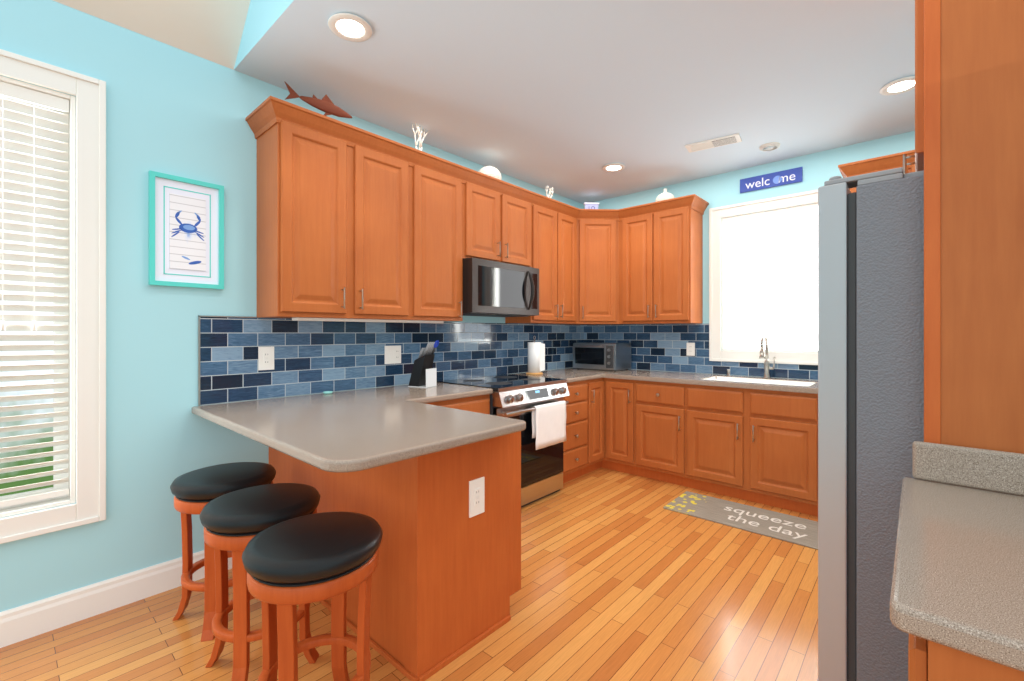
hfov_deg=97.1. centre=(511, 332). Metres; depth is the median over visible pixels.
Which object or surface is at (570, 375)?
countertop
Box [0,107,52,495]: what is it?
window left view
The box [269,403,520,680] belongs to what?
base cabinet
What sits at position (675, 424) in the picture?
base cabinet
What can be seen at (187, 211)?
art
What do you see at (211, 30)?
ceiling
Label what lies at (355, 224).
upper cabinet
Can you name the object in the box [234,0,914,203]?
ceiling
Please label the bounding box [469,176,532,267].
upper cabinet
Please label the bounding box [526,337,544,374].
paper towel holder
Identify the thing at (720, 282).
window
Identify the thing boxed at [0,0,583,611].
wall
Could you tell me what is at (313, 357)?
tile backsplash
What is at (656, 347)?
tile backsplash
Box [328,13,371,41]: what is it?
recessed light
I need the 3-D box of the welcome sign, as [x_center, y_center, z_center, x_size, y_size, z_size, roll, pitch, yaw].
[2.215,-1.305,3.883,0.475,0.120,0.016,0,0,42]
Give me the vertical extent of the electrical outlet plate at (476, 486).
0.150 m
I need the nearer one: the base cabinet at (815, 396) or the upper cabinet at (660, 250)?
the base cabinet at (815, 396)
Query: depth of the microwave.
3.53 m
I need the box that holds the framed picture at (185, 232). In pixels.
[148,170,223,289]
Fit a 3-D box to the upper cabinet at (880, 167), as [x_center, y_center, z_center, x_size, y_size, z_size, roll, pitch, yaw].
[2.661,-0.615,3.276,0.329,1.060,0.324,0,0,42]
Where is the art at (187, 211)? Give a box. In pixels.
[169,193,205,271]
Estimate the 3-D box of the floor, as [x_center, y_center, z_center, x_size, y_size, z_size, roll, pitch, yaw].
[0.493,1.340,-0.603,7.480,0.080,9.280,0,0,42]
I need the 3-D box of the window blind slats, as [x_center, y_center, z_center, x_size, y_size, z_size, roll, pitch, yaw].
[-2.251,-0.158,1.774,0.060,1.776,0.733,0,0,42]
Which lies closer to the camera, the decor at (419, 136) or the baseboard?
the baseboard
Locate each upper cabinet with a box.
[253,112,416,322]
[413,160,468,322]
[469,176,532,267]
[505,200,576,323]
[561,209,620,324]
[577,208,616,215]
[617,200,704,323]
[845,160,912,192]
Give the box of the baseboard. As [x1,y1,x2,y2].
[0,550,231,647]
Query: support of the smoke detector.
attached to the ceiling at (569, 99)
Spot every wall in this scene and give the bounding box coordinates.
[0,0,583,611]
[592,131,914,379]
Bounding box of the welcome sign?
[740,167,802,192]
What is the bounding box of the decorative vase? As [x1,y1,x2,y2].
[655,189,674,201]
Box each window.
[0,49,105,543]
[709,190,817,364]
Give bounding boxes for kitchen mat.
[663,491,817,549]
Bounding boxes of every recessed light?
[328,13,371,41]
[602,163,624,171]
[880,76,914,94]
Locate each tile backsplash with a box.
[198,315,585,405]
[586,324,817,379]
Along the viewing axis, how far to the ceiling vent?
3.46 m
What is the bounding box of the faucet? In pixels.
[759,335,775,378]
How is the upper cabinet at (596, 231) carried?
attached to the wall at (170, 110)
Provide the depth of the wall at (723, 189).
3.95 m
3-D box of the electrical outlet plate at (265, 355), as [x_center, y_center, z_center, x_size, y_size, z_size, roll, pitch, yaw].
[-1.427,0.150,2.629,0.009,0.135,0.085,0,0,42]
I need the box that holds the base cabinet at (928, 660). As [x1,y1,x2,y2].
[908,634,1023,680]
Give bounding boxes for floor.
[0,467,817,680]
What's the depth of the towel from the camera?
3.43 m
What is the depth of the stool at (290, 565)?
1.40 m
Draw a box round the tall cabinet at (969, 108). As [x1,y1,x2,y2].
[903,0,1023,494]
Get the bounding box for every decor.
[412,123,428,150]
[478,166,501,179]
[546,186,552,197]
[583,202,598,208]
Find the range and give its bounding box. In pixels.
[437,374,569,506]
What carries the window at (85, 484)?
in the wall at (170, 110)
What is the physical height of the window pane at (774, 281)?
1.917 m
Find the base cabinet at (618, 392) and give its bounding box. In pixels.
[605,378,632,473]
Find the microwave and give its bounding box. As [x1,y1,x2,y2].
[463,257,538,316]
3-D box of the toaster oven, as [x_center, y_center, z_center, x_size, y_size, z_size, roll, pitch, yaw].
[0.924,0.248,4.710,0.490,0.275,0.392,0,0,42]
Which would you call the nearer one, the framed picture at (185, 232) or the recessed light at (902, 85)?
the framed picture at (185, 232)
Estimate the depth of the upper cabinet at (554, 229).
4.19 m
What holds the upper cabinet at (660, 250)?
attached to the wall at (723, 189)
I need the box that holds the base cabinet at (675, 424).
[633,380,716,488]
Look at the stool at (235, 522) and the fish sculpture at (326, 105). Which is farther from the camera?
the fish sculpture at (326, 105)
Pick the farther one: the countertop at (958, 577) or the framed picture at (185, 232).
the framed picture at (185, 232)
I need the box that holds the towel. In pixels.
[532,401,566,449]
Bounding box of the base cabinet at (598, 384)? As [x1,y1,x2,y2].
[593,378,604,470]
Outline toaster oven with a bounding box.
[573,342,630,370]
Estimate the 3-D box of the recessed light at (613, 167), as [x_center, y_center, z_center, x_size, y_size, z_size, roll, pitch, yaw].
[0.894,-1.452,3.979,0.199,0.016,0.199,0,0,3]
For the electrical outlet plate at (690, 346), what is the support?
attached to the tile backsplash at (656, 347)
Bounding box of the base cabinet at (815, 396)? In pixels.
[813,394,817,515]
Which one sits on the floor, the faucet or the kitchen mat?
the kitchen mat
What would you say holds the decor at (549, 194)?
on the upper cabinet at (554, 229)
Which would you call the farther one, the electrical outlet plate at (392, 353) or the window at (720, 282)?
the window at (720, 282)
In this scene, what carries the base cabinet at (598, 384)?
on the floor
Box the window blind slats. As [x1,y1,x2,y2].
[0,81,68,507]
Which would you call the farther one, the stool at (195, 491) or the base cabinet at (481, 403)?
the base cabinet at (481, 403)
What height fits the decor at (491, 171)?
0.178 m
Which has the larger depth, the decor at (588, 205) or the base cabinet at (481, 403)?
the decor at (588, 205)
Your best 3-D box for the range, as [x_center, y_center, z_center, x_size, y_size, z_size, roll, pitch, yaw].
[-0.052,0.840,3.592,0.727,0.920,0.808,0,0,42]
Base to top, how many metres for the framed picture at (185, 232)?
0.560 m
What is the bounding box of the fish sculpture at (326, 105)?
[285,82,351,117]
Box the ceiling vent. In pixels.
[685,133,741,152]
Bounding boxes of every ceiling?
[53,0,249,69]
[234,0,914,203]
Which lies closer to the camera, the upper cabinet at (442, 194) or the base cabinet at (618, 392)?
the upper cabinet at (442, 194)
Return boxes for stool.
[170,462,275,641]
[200,483,319,680]
[242,512,382,680]
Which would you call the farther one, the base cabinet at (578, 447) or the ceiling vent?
the base cabinet at (578, 447)
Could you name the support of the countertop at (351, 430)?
on the base cabinet at (446, 580)
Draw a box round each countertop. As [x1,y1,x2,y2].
[191,382,525,472]
[511,368,817,393]
[890,441,1023,671]
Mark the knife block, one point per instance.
(424, 374)
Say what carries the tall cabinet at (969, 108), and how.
on the floor
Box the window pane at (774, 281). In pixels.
[732,214,817,343]
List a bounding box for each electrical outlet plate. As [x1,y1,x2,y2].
[258,347,273,369]
[385,345,400,363]
[469,477,484,517]
[687,343,694,355]
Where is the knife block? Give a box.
[408,340,438,387]
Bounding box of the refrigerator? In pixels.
[818,167,923,680]
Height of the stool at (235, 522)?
0.650 m
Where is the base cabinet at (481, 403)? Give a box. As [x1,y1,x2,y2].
[429,394,489,413]
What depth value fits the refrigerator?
1.33 m
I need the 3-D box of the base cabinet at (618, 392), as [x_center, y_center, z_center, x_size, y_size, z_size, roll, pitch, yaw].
[1.184,0.863,4.389,0.325,0.876,0.638,0,0,42]
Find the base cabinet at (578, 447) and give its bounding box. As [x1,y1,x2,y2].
[563,379,592,482]
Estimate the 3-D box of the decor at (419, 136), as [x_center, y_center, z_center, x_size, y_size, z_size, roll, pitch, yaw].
[-0.642,-1.360,3.226,0.073,0.339,0.207,0,0,42]
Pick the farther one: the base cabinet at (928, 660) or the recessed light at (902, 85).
the recessed light at (902, 85)
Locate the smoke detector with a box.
[759,142,779,150]
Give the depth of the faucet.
3.79 m
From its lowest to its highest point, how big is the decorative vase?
0.184 m

